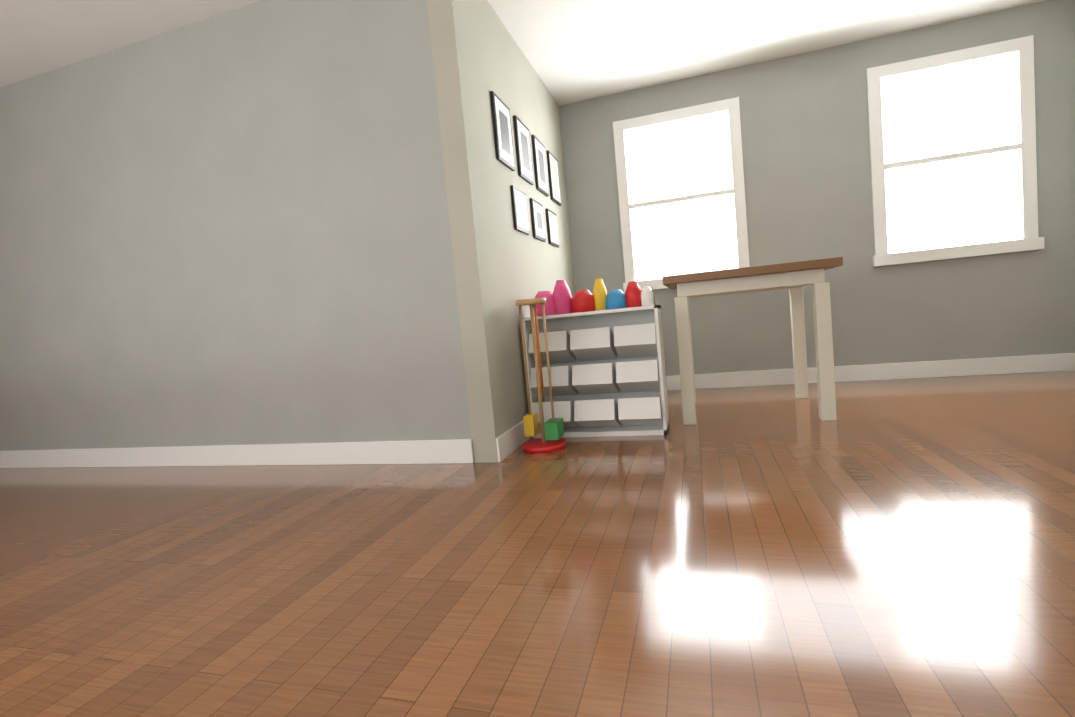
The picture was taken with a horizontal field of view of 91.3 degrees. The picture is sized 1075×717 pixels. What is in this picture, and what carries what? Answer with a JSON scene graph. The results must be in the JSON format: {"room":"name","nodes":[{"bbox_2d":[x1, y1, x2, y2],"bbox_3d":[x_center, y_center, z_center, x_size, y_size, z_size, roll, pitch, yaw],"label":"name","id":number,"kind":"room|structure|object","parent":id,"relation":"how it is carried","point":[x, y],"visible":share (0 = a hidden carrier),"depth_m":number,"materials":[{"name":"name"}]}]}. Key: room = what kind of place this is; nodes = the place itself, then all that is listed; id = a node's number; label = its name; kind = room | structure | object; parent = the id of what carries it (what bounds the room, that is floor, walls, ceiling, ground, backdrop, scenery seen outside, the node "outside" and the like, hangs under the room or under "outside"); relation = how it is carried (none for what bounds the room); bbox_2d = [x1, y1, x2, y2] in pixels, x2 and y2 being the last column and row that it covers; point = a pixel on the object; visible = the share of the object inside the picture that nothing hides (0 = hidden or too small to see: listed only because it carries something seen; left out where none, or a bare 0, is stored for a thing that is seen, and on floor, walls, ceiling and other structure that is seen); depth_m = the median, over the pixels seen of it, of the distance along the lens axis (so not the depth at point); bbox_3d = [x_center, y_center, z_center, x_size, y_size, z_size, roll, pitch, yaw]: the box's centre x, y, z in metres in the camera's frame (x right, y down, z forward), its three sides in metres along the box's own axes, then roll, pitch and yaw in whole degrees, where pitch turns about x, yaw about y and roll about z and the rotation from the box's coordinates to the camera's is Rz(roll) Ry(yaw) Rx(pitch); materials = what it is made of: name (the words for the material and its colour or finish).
{"room":"playroom","nodes":[
{"label":"playroom","id":0,"kind":"room"},
{"bbox_2d":[0,0,473,456],"bbox_3d":[-5.089,-0.458,4.315,9.710,2.740,0.140,-4,4,17],"label":"wall","id":1,"kind":"structure","parent":0,"point":[231,227],"depth_m":3.24,"materials":[{"name":"paint"}]},
{"bbox_2d":[427,0,574,462],"bbox_3d":[-0.076,-0.896,3.929,0.140,2.740,2.350,-4,4,17],"label":"wall","id":2,"kind":"structure","parent":0,"point":[502,265],"depth_m":3.01,"materials":[{"name":"paint"}]},
{"bbox_2d":[490,91,517,170],"bbox_3d":[-0.215,-1.424,3.316,0.022,0.400,0.300,-4,4,17],"label":"picture frame","id":3,"kind":"object","parent":2,"relation":"attached to","point":[502,132],"depth_m":3.28,"materials":[{"name":"black"}]},
{"bbox_2d":[510,185,533,236],"bbox_3d":[-0.114,-0.996,3.548,0.022,0.280,0.280,-4,4,17],"label":"picture frame","id":4,"kind":"object","parent":2,"relation":"attached to","point":[519,199],"depth_m":3.51,"materials":[{"name":"black"}]},
{"bbox_2d":[514,115,537,186],"bbox_3d":[-0.095,-1.463,3.717,0.022,0.400,0.300,-4,4,17],"label":"picture frame","id":5,"kind":"object","parent":2,"relation":"attached to","point":[525,171],"depth_m":3.70,"materials":[{"name":"black"}]},
{"bbox_2d":[0,353,1074,467],"bbox_3d":[-3.941,1.159,-1.500,15.079,0.135,15.300,-4,4,17],"label":"baseboard","id":6,"kind":"structure","parent":2,"relation":"attached to","point":[510,441],"depth_m":3.67,"materials":[{"name":"white wood"}]},
{"bbox_2d":[530,198,549,242],"bbox_3d":[0.006,-1.036,3.949,0.022,0.280,0.280,-4,4,17],"label":"picture frame","id":7,"kind":"object","parent":2,"relation":"attached to","point":[536,208],"depth_m":3.93,"materials":[{"name":"black"}]},
{"bbox_2d":[534,135,553,198],"bbox_3d":[0.024,-1.503,4.117,0.022,0.400,0.300,-4,4,17],"label":"picture frame","id":8,"kind":"object","parent":2,"relation":"attached to","point":[539,149],"depth_m":4.12,"materials":[{"name":"black"}]},
{"bbox_2d":[546,208,558,247],"bbox_3d":[0.126,-1.076,4.349,0.022,0.280,0.280,-4,4,17],"label":"picture frame","id":9,"kind":"object","parent":2,"relation":"attached to","point":[551,218],"depth_m":4.32,"materials":[{"name":"black"}]},
{"bbox_2d":[550,153,560,205],"bbox_3d":[0.144,-1.542,4.518,0.022,0.400,0.300,-4,4,17],"label":"picture frame","id":10,"kind":"object","parent":2,"relation":"attached to","point":[554,174],"depth_m":4.50,"materials":[{"name":"black"}]},
{"bbox_2d":[0,0,1047,105],"bbox_3d":[-3.853,-1.580,-1.639,15.700,0.100,15.600,-4,4,17],"label":"ceiling","id":11,"kind":"structure","parent":0,"point":[573,51],"depth_m":3.71,"materials":[{"name":"paint"}]},
{"bbox_2d":[0,371,1074,716],"bbox_3d":[-3.591,1.240,-1.439,15.700,0.100,15.600,-4,4,17],"label":"floor","id":12,"kind":"structure","parent":0,"point":[898,547],"depth_m":1.57,"materials":[{"name":"brown wood"}]},
{"bbox_2d":[516,298,565,452],"bbox_3d":[0.002,0.092,3.097,0.260,0.880,0.256,-4,4,17],"label":"toy cleaning set","id":13,"kind":"object","parent":12,"relation":"on","point":[552,434],"visible":1,"depth_m":3.08,"materials":[{"name":"red"}]},
{"bbox_2d":[522,305,669,437],"bbox_3d":[0.375,0.088,3.375,0.850,0.780,0.376,-4,4,17],"label":"organizer","id":14,"kind":"object","parent":12,"relation":"on","point":[608,372],"visible":0.98,"depth_m":3.29,"materials":[{"name":"white"}]},
{"bbox_2d":[533,279,655,316],"bbox_3d":[0.337,-0.412,3.366,0.810,0.220,0.190,-4,4,17],"label":"toys","id":15,"kind":"object","parent":14,"relation":"on","point":[560,300],"visible":0.79,"depth_m":3.31,"materials":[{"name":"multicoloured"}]},
{"bbox_2d":[662,257,842,424],"bbox_3d":[1.440,-0.117,3.631,1.000,0.955,1.000,-4,4,17],"label":"dining table","id":16,"kind":"object","parent":12,"relation":"on","point":[795,277],"visible":1,"depth_m":3.21,"materials":[{"name":"brown"}]},
{"bbox_2d":[559,0,1074,375],"bbox_3d":[2.226,-1.152,4.521,4.220,2.740,0.140,-4,4,17],"label":"wall","id":17,"kind":"structure","parent":0,"point":[804,120],"depth_m":4.35,"materials":[{"name":"paint"}]},
{"bbox_2d":[613,97,749,292],"bbox_3d":[1.270,-1.422,4.679,1.120,1.550,0.050,-4,4,17],"label":"window","id":18,"kind":"structure","parent":17,"relation":"in","point":[681,188],"depth_m":4.69,"materials":[{"name":"white glass"}]},
{"bbox_2d":[866,35,1044,266],"bbox_3d":[3.215,-1.570,4.083,1.120,1.570,0.050,-4,4,17],"label":"window","id":19,"kind":"structure","parent":17,"relation":"in","point":[952,139],"depth_m":4.09,"materials":[{"name":"white glass"}]}
]}

